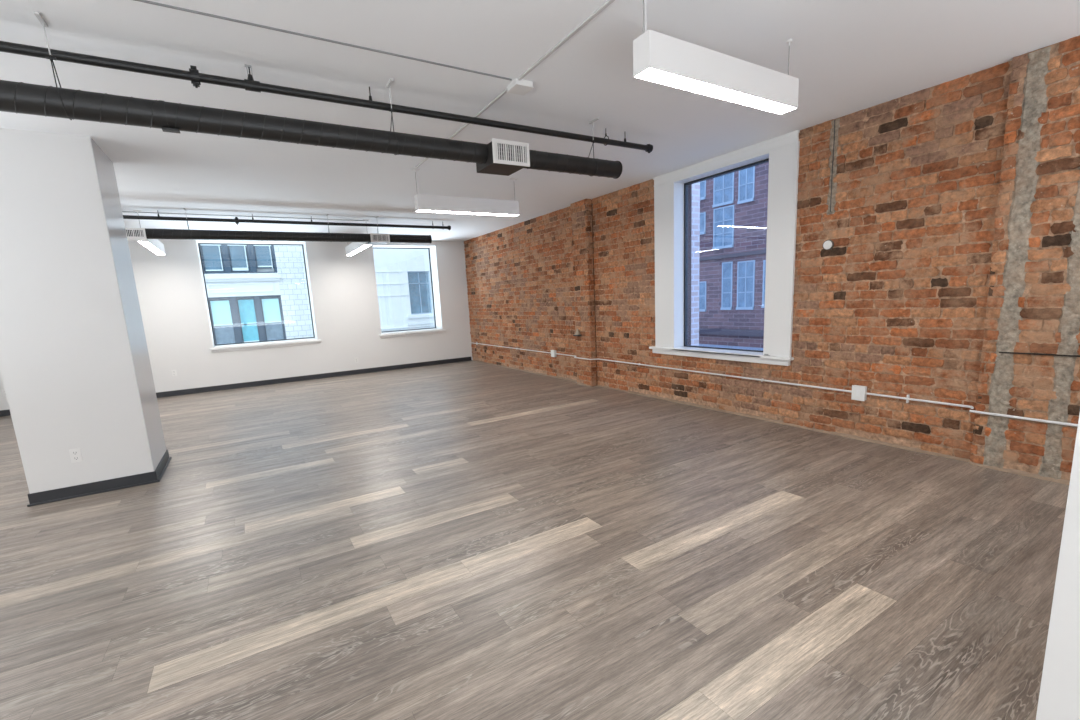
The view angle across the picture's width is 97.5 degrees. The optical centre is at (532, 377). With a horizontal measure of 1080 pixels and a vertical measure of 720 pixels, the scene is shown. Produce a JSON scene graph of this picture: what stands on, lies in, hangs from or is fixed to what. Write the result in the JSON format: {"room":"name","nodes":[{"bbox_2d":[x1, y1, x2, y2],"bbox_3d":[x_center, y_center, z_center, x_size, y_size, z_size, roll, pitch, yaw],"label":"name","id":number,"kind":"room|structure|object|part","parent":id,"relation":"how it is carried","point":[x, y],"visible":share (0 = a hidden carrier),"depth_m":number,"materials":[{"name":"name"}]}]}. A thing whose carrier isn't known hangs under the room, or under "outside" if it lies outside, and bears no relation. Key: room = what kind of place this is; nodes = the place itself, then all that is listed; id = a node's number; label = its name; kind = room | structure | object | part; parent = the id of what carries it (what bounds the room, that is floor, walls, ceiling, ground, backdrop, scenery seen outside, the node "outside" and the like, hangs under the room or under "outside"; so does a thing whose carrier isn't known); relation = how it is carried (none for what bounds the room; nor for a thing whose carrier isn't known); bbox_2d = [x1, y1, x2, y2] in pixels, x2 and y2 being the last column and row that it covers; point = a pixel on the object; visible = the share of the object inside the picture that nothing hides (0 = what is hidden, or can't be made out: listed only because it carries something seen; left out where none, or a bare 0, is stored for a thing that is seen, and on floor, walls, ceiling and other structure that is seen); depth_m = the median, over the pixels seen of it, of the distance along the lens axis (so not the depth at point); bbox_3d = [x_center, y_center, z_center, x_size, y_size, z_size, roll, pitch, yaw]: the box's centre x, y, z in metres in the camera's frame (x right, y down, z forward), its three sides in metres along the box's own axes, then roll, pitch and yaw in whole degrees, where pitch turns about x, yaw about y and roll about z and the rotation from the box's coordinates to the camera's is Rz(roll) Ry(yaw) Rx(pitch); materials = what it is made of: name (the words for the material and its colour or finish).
{"room":"open-plan office","nodes":[
{"label":"open-plan office","id":0,"kind":"room"},
{"bbox_2d":[0,239,472,409],"bbox_3d":[-5.726,-1.306,9.560,9.420,2.907,0.480,-9,11,-30],"label":"wall","id":1,"kind":"structure","parent":0,"point":[169,287],"depth_m":9.92,"materials":[{"name":"paint"}]},
{"bbox_2d":[0,357,470,416],"bbox_3d":[-5.459,0.097,9.614,9.170,0.098,0.027,-9,11,-30],"label":"baseboard","id":2,"kind":"structure","parent":1,"relation":"attached to","point":[411,365],"depth_m":9.90,"materials":[{"name":"grey plastic"}]},
{"bbox_2d":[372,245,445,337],"bbox_3d":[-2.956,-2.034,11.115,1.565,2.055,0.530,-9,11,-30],"label":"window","id":3,"kind":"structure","parent":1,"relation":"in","point":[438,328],"depth_m":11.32,"materials":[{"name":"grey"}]},
{"bbox_3d":[-2.906,-1.072,11.275,1.565,0.103,0.530,-9,11,-30],"label":"sill","id":4,"kind":"part","parent":3,"relation":"part of","materials":[{"name":"white paint"}]},
{"bbox_2d":[195,240,434,352],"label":"windows","id":5,"kind":"structure","parent":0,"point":[255,292],"depth_m":27.16,"materials":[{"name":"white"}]},
{"bbox_3d":[-17.194,-6.477,25.468,0.800,1.420,0.010,-9,11,-30],"label":"pane","id":6,"kind":"part","parent":5,"relation":"part of","materials":[{"name":"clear glass"}]},
{"bbox_3d":[-17.038,-3.547,25.960,0.870,1.370,0.010,-9,11,-30],"label":"pane","id":7,"kind":"part","parent":5,"relation":"part of","materials":[{"name":"teal glass"}]},
{"bbox_3d":[-16.977,-2.365,26.158,0.870,1.030,0.010,-9,11,-30],"label":"pane","id":8,"kind":"part","parent":5,"relation":"part of","materials":[{"name":"grey glass"}]},
{"bbox_3d":[-16.130,-7.263,25.895,3.350,0.060,0.040,-9,11,-30],"label":"head rail","id":9,"kind":"part","parent":5,"relation":"part of","materials":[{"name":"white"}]},
{"bbox_3d":[-16.163,-6.631,26.073,0.750,1.420,0.010,-9,11,-30],"label":"pane","id":10,"kind":"part","parent":5,"relation":"part of","materials":[{"name":"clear glass"}]},
{"bbox_3d":[-16.095,-6.003,26.117,0.750,0.160,0.030,-9,11,-30],"label":"sash rail","id":11,"kind":"part","parent":5,"relation":"part of","materials":[{"name":"white"}]},
{"bbox_3d":[-16.035,-4.753,26.335,3.550,5.780,0.250,-9,11,-30],"label":"bay frame","id":12,"kind":"part","parent":5,"relation":"part of","materials":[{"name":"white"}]},
{"bbox_3d":[-15.994,-3.704,26.573,0.750,1.370,0.010,-9,11,-30],"label":"pane","id":13,"kind":"part","parent":5,"relation":"part of","materials":[{"name":"teal glass"}]},
{"bbox_3d":[-15.933,-2.522,26.770,0.750,1.030,0.010,-9,11,-30],"label":"pane","id":14,"kind":"part","parent":5,"relation":"part of","materials":[{"name":"teal glass"}]},
{"bbox_3d":[-15.128,-6.876,26.668,0.740,1.240,0.010,-9,11,-30],"label":"pane","id":15,"kind":"part","parent":5,"relation":"part of","materials":[{"name":"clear glass"}]},
{"bbox_3d":[-14.968,-3.857,27.175,0.850,1.370,0.010,-9,11,-30],"label":"pane","id":16,"kind":"part","parent":5,"relation":"part of","materials":[{"name":"teal glass"}]},
{"bbox_3d":[-14.907,-2.675,27.373,0.850,1.030,0.010,-9,11,-30],"label":"pane","id":17,"kind":"part","parent":5,"relation":"part of","materials":[{"name":"grey glass"}]},
{"bbox_3d":[-7.555,-6.606,31.304,1.360,0.690,0.010,-9,11,-30],"label":"pane","id":18,"kind":"part","parent":5,"relation":"part of","materials":[{"name":"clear glass"}]},
{"bbox_3d":[-7.488,-5.311,31.520,1.360,1.940,0.010,-9,11,-30],"label":"pane","id":19,"kind":"part","parent":5,"relation":"part of","materials":[{"name":"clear glass"}]},
{"bbox_2d":[0,360,1068,719],"bbox_3d":[-1.976,0.871,4.207,9.500,0.002,12.980,-9,11,-30],"label":"floor","id":20,"kind":"structure","parent":0,"point":[465,540],"depth_m":2.61,"materials":[{"name":"wood"}]},
{"bbox_2d":[0,128,171,506],"bbox_3d":[-4.003,-0.491,4.153,0.857,2.907,0.827,-9,11,-30],"label":"column","id":21,"kind":"structure","parent":20,"relation":"on","point":[75,366],"depth_m":3.85,"materials":[{"name":"paint"}]},
{"bbox_2d":[69,448,82,462],"bbox_3d":[-3.817,0.647,3.959,0.072,0.116,0.010,-9,11,-30],"label":"wall outlet","id":22,"kind":"object","parent":21,"relation":"attached to","point":[75,454],"visible":1,"depth_m":3.96,"materials":[{"name":"white plastic"}]},
{"bbox_3d":[-3.935,0.891,4.386,0.827,0.100,0.802,-9,11,-30],"label":"baseboard","id":23,"kind":"part","parent":21,"relation":"part of","materials":[{"name":"grey plastic"}]},
{"bbox_3d":[-3.929,0.932,4.391,0.857,0.017,0.827,-9,11,-30],"label":"shoe moulding","id":24,"kind":"part","parent":21,"relation":"part of","materials":[{"name":"grey plastic"}]},
{"bbox_3d":[-3.664,-0.543,4.356,0.006,2.907,0.772,-9,11,-30],"label":"panel","id":25,"kind":"part","parent":21,"relation":"part of","materials":[{"name":"white paint"}]},
{"bbox_2d":[0,0,1079,240],"bbox_3d":[-2.130,-2.139,3.999,9.800,0.200,13.480,-9,11,-30],"label":"ceiling","id":26,"kind":"structure","parent":0,"point":[847,57],"depth_m":3.13,"materials":[{"name":"paint"}]},
{"bbox_2d":[33,11,71,119],"bbox_3d":[-2.383,-1.533,2.364,0.039,0.430,0.205,-9,11,-30],"label":"hanger","id":27,"kind":"object","parent":26,"relation":"hanging from","point":[37,14],"visible":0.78,"depth_m":2.34,"materials":[{"name":"grey metal"}]},
{"bbox_3d":[-2.382,-1.658,2.324,0.006,0.161,0.012,-2,10,8],"label":"rod","id":28,"kind":"part","parent":27,"relation":"part of","materials":[{"name":"grey metal"}]},
{"bbox_2d":[0,80,621,178],"bbox_3d":[-2.426,-1.375,2.381,7.458,0.181,0.328,-9,11,-30],"label":"air duct","id":29,"kind":"object","parent":27,"relation":"hanging from","point":[499,156],"visible":0.99,"depth_m":2.85,"materials":[{"name":"black metal"}]},
{"bbox_3d":[-0.158,-1.677,3.531,0.310,0.167,0.012,-9,11,-30],"label":"grille frame","id":30,"kind":"part","parent":29,"relation":"part of","materials":[{"name":"white metal"}]},
{"bbox_2d":[498,143,524,161],"bbox_3d":[-0.160,-1.678,3.535,0.258,0.115,0.001,-9,11,-30],"label":"grille","id":31,"kind":"object","parent":29,"relation":"attached to","point":[507,152],"depth_m":3.53,"materials":[{"name":"white metal"}]},
{"bbox_2d":[133,210,165,254],"bbox_3d":[-5.800,-2.174,7.195,0.112,0.412,1.740,-9,11,-30],"label":"pendant light","id":32,"kind":"object","parent":26,"relation":"hanging from","point":[154,245],"visible":0.49,"depth_m":7.19,"materials":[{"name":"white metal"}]},
{"bbox_2d":[139,242,164,254],"bbox_3d":[-5.790,-1.980,7.227,0.104,0.017,1.712,-9,11,-30],"label":"diffuser","id":33,"kind":"object","parent":32,"relation":"attached to","point":[151,246],"depth_m":7.20,"materials":[{"name":"white plastic"}]},
{"bbox_2d":[122,211,366,220],"bbox_3d":[-5.558,-2.270,6.469,6.450,0.008,0.012,-9,11,-30],"label":"pipe","id":34,"kind":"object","parent":26,"relation":"attached to","point":[122,211],"depth_m":7.17,"materials":[{"name":"black metal"}]},
{"bbox_2d":[244,64,260,92],"bbox_3d":[-1.686,-1.797,2.842,0.080,0.139,0.059,-9,11,-30],"label":"hanger","id":35,"kind":"object","parent":26,"relation":"attached to","point":[250,84],"visible":0.99,"depth_m":2.83,"materials":[{"name":"black paint"}]},
{"bbox_2d":[0,41,652,152],"bbox_3d":[-2.269,-1.665,2.507,7.923,0.107,0.075,-9,11,-30],"label":"pipe","id":36,"kind":"object","parent":35,"relation":"hanging from","point":[193,75],"visible":1,"depth_m":2.90,"materials":[{"name":"black metal"}]},
{"bbox_2d":[134,0,511,80],"bbox_3d":[-2.780,-1.603,1.627,6.170,0.008,0.009,-9,11,-30],"label":"conduit","id":37,"kind":"object","parent":26,"relation":"attached to","point":[144,1],"depth_m":2.55,"materials":[{"name":"grey metal"}]},
{"bbox_2d":[345,219,371,255],"bbox_3d":[-3.247,-2.566,8.751,0.112,0.412,1.820,-9,11,-30],"label":"pendant light","id":38,"kind":"object","parent":26,"relation":"hanging from","point":[353,248],"visible":0.53,"depth_m":8.76,"materials":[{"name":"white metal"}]},
{"bbox_2d":[346,245,369,255],"bbox_3d":[-3.237,-2.372,8.784,0.104,0.017,1.792,-9,11,-30],"label":"diffuser","id":39,"kind":"object","parent":38,"relation":"attached to","point":[356,249],"depth_m":8.78,"materials":[{"name":"white plastic"}]},
{"bbox_2d":[386,78,397,154],"bbox_3d":[-0.950,-1.748,3.205,0.039,0.430,0.205,-9,11,-30],"label":"hanger","id":40,"kind":"object","parent":26,"relation":"hanging from","point":[391,80],"visible":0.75,"depth_m":3.18,"materials":[{"name":"grey metal"}]},
{"bbox_2d":[415,88,507,167],"bbox_3d":[-0.690,-2.134,4.167,0.022,0.012,2.160,-9,11,-30],"label":"conduit","id":41,"kind":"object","parent":26,"relation":"attached to","point":[499,96],"depth_m":3.72,"materials":[{"name":"grey metal"}]},
{"bbox_2d":[410,168,518,216],"bbox_3d":[-0.744,-2.142,5.511,1.320,0.435,0.112,-9,11,-30],"label":"pendant light","id":42,"kind":"object","parent":26,"relation":"hanging from","point":[423,203],"visible":1,"depth_m":5.45,"materials":[{"name":"white metal"}]},
{"bbox_2d":[416,210,516,215],"bbox_3d":[-0.734,-1.937,5.546,1.262,0.017,0.104,-9,11,-30],"label":"diffuser","id":43,"kind":"object","parent":42,"relation":"attached to","point":[475,212],"depth_m":5.57,"materials":[{"name":"white plastic"}]},
{"bbox_2d":[507,78,533,95],"bbox_3d":[-0.086,-1.998,3.251,0.140,0.041,0.140,-9,11,-30],"label":"junction box","id":44,"kind":"object","parent":26,"relation":"attached to","point":[520,87],"visible":1,"depth_m":3.22,"materials":[{"name":"white plastic"}]},
{"bbox_2d":[517,0,614,79],"bbox_3d":[1.187,-1.713,1.065,0.024,0.012,4.980,-9,11,-30],"label":"ceiling raceway","id":45,"kind":"structure","parent":26,"relation":"attached to","point":[607,3],"depth_m":2.68,"materials":[{"name":"grey metal"}]},
{"bbox_2d":[588,117,599,175],"bbox_3d":[0.512,-1.967,4.063,0.039,0.430,0.205,-9,11,-30],"label":"hanger","id":46,"kind":"object","parent":26,"relation":"hanging from","point":[597,118],"visible":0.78,"depth_m":4.04,"materials":[{"name":"grey metal"}]},
{"bbox_2d":[633,0,798,114],"bbox_3d":[1.049,-1.766,2.592,1.235,0.395,0.112,-9,11,-30],"label":"pendant light","id":47,"kind":"object","parent":26,"relation":"hanging from","point":[659,58],"visible":1,"depth_m":2.49,"materials":[{"name":"white metal"}]},
{"bbox_3d":[0.546,-1.773,2.285,0.007,0.230,0.007,4,12,36],"label":"power cord","id":48,"kind":"part","parent":47,"relation":"part of","materials":[{"name":"white plastic"}]},
{"bbox_2d":[635,68,795,113],"bbox_3d":[1.059,-1.581,2.623,1.227,0.017,0.104,-9,11,-30],"label":"diffuser","id":49,"kind":"object","parent":47,"relation":"attached to","point":[680,78],"depth_m":2.56,"materials":[{"name":"white plastic"}]},
{"bbox_3d":[-4.769,-2.123,6.558,0.039,0.406,0.204,-9,11,-30],"label":"hanger","id":50,"kind":"object","parent":26,"relation":"hanging from","visible":0},
{"bbox_2d":[125,228,431,243],"bbox_3d":[-4.959,-1.964,6.487,7.398,0.158,0.298,-9,11,-30],"label":"air duct","id":51,"kind":"object","parent":50,"relation":"hanging from","point":[133,234],"visible":0.79,"depth_m":7.04,"materials":[{"name":"black metal"}]},
{"bbox_2d":[126,230,143,236],"bbox_3d":[-5.232,-1.886,6.169,0.256,0.083,0.001,-9,11,-30],"label":"grille","id":52,"kind":"object","parent":51,"relation":"attached to","point":[130,233],"depth_m":6.19,"materials":[{"name":"white metal"}]},
{"bbox_3d":[-5.229,-1.885,6.165,0.308,0.135,0.012,-9,11,-30],"label":"grille frame","id":53,"kind":"part","parent":51,"relation":"part of","materials":[{"name":"white metal"}]},
{"bbox_3d":[-2.497,-2.297,7.768,0.307,0.140,0.012,-9,11,-30],"label":"grille frame","id":54,"kind":"part","parent":51,"relation":"part of","materials":[{"name":"white metal"}]},
{"bbox_2d":[372,235,387,240],"bbox_3d":[-2.499,-2.298,7.772,0.255,0.088,0.001,-9,11,-30],"label":"grille","id":55,"kind":"object","parent":51,"relation":"attached to","point":[374,237],"depth_m":7.77,"materials":[{"name":"white metal"}]},
{"bbox_2d":[464,36,1079,479],"bbox_3d":[1.710,-1.173,6.450,0.418,2.910,13.460,-9,11,-30],"label":"wall","id":56,"kind":"structure","parent":0,"point":[952,223],"depth_m":3.99,"materials":[{"name":"brick"}]},
{"bbox_2d":[551,350,556,356],"bbox_3d":[0.385,-0.449,8.653,0.048,0.126,0.126,-9,11,-30],"label":"box","id":57,"kind":"object","parent":56,"relation":"attached to","point":[553,352],"visible":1,"depth_m":8.62,"materials":[{"name":"white plastic"}]},
{"bbox_2d":[470,342,973,408],"bbox_3d":[0.895,-0.322,7.738,0.138,0.070,9.649,-9,11,-30],"label":"conduit","id":58,"kind":"object","parent":56,"relation":"attached to","point":[908,398],"visible":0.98,"depth_m":4.98,"materials":[{"name":"white metal"}]},
{"bbox_2d":[649,130,799,365],"bbox_3d":[2.231,-1.376,5.594,0.415,2.274,1.985,-9,11,-30],"label":"window","id":59,"kind":"structure","parent":56,"relation":"in","point":[672,190],"depth_m":5.33,"materials":[{"name":"white paint"}]},
{"bbox_3d":[2.209,-0.290,5.728,0.235,0.093,1.985,-9,11,-30],"label":"sill","id":60,"kind":"part","parent":59,"relation":"part of","materials":[{"name":"white paint"}]},
{"bbox_3d":[2.295,-1.361,5.592,0.050,2.072,1.272,-9,11,-30],"label":"frame","id":61,"kind":"part","parent":59,"relation":"part of","materials":[{"name":"grey"}]},
{"bbox_2d":[473,360,1069,484],"bbox_3d":[1.192,0.161,7.371,0.141,0.032,10.650,-9,11,-30],"label":"trim","id":62,"kind":"structure","parent":56,"relation":"attached to","point":[1013,471],"depth_m":4.50,"materials":[{"name":"wood"}]},
{"bbox_2d":[823,240,833,249],"bbox_3d":[2.764,-1.244,4.430,0.035,0.092,0.092,-9,11,-30],"label":"round cover","id":63,"kind":"object","parent":56,"relation":"attached to","point":[828,244],"visible":1,"depth_m":4.42,"materials":[{"name":"white plastic"}]},
{"bbox_2d":[830,120,834,211],"bbox_3d":[2.731,-1.926,4.312,0.009,0.795,0.009,-9,11,-30],"label":"cable","id":64,"kind":"object","parent":56,"relation":"attached to","point":[834,120],"visible":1,"depth_m":4.31,"materials":[{"name":"grey plastic"}]},
{"bbox_2d":[851,385,866,400],"bbox_3d":[2.999,0.136,4.349,0.048,0.136,0.111,-9,11,-30],"label":"box","id":65,"kind":"object","parent":56,"relation":"attached to","point":[858,392],"visible":1,"depth_m":4.33,"materials":[{"name":"white plastic"}]},
{"bbox_2d":[969,410,1077,426],"bbox_3d":[3.756,0.340,3.025,0.019,0.018,1.485,-9,11,-30],"label":"conduit","id":66,"kind":"object","parent":56,"relation":"attached to","point":[971,411],"visible":1,"depth_m":3.39,"materials":[{"name":"white metal"}]},
{"bbox_2d":[999,352,1079,356],"bbox_3d":[3.541,-0.166,3.300,0.026,0.008,0.430,-9,11,-30],"label":"strap","id":67,"kind":"object","parent":56,"relation":"attached to","point":[999,352],"visible":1,"depth_m":3.29,"materials":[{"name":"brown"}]},
{"bbox_2d":[1036,413,1079,719],"bbox_3d":[1.766,-0.307,1.266,0.750,2.907,0.200,-9,11,-30],"label":"wall","id":68,"kind":"structure","parent":0,"point":[1059,695],"depth_m":1.29,"materials":[{"name":"paint"}]},
{"label":"outside","id":69,"kind":"structure","parent":0,"visible":0},
{"bbox_3d":[5.427,6.770,21.883,140.000,0.200,150.000,-9,11,-30],"label":"trim","id":70,"kind":"structure","parent":69,"visible":0},
{"bbox_2d":[691,182,699,345],"bbox_3d":[1.823,-1.392,7.455,0.800,21.000,1.300,-9,11,-30],"label":"brick pier","id":71,"kind":"structure","parent":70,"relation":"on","point":[695,228],"depth_m":7.00,"materials":[{"name":"white brick"}]},
{"bbox_2d":[699,162,768,347],"bbox_3d":[13.491,-9.124,25.799,10.200,29.000,28.000,-9,11,-30],"label":"brick building","id":72,"kind":"structure","parent":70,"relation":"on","point":[734,205],"depth_m":23.10,"materials":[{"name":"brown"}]},
{"bbox_3d":[8.955,-4.328,24.991,0.010,1.380,0.400,-9,11,-30],"label":"pane","id":73,"kind":"part","parent":72,"relation":"part of","materials":[{"name":"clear glass"}]},
{"bbox_3d":[8.732,-7.990,24.435,0.010,0.900,0.370,-9,11,-30],"label":"pane","id":74,"kind":"part","parent":72,"relation":"part of","materials":[{"name":"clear glass"}]},
{"bbox_3d":[8.649,-9.591,24.168,0.010,0.750,0.370,-9,11,-30],"label":"pane","id":75,"kind":"part","parent":72,"relation":"part of","materials":[{"name":"blue glass"}]},
{"bbox_3d":[9.433,-7.444,23.380,0.010,1.800,1.050,-9,11,-30],"label":"pane","id":76,"kind":"part","parent":72,"relation":"part of","materials":[{"name":"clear glass"}]},
{"bbox_3d":[9.326,-9.220,23.109,0.010,1.300,1.030,-9,11,-30],"label":"pane","id":77,"kind":"part","parent":72,"relation":"part of","materials":[{"name":"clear glass"}]},
{"bbox_3d":[9.709,-4.617,23.632,0.010,2.160,0.480,-9,11,-30],"label":"pane","id":78,"kind":"part","parent":72,"relation":"part of","materials":[{"name":"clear glass"}]},
{"bbox_3d":[10.246,-4.478,22.752,0.010,2.120,0.800,-9,11,-30],"label":"pane","id":79,"kind":"part","parent":72,"relation":"part of","materials":[{"name":"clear glass"}]},
{"bbox_3d":[9.970,-9.028,22.061,0.010,1.400,0.700,-9,11,-30],"label":"pane","id":80,"kind":"part","parent":72,"relation":"part of","materials":[{"name":"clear glass"}]},
{"bbox_3d":[10.891,-4.343,21.689,0.010,2.000,0.600,-9,11,-30],"label":"pane","id":81,"kind":"part","parent":72,"relation":"part of","materials":[{"name":"blue glass"}]},
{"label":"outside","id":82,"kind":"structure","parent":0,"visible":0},
{"bbox_2d":[699,344,762,350],"bbox_3d":[7.191,-0.076,16.135,13.000,0.200,40.000,-9,11,-30],"label":"roof","id":83,"kind":"structure","parent":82,"point":[706,345],"depth_m":23.38,"materials":[{"name":"grey"}]},
{"bbox_3d":[-1.783,-2.735,8.475,0.016,0.138,0.080,-9,11,-30],"label":"hanger","id":84,"kind":"object","parent":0,"visible":0},
{"bbox_2d":[123,215,450,229],"bbox_3d":[-4.853,-2.236,6.678,7.838,0.108,0.076,-9,11,-30],"label":"pipe","id":85,"kind":"object","parent":84,"relation":"hanging from","point":[236,220],"visible":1,"depth_m":7.19,"materials":[{"name":"black metal"}]}
]}

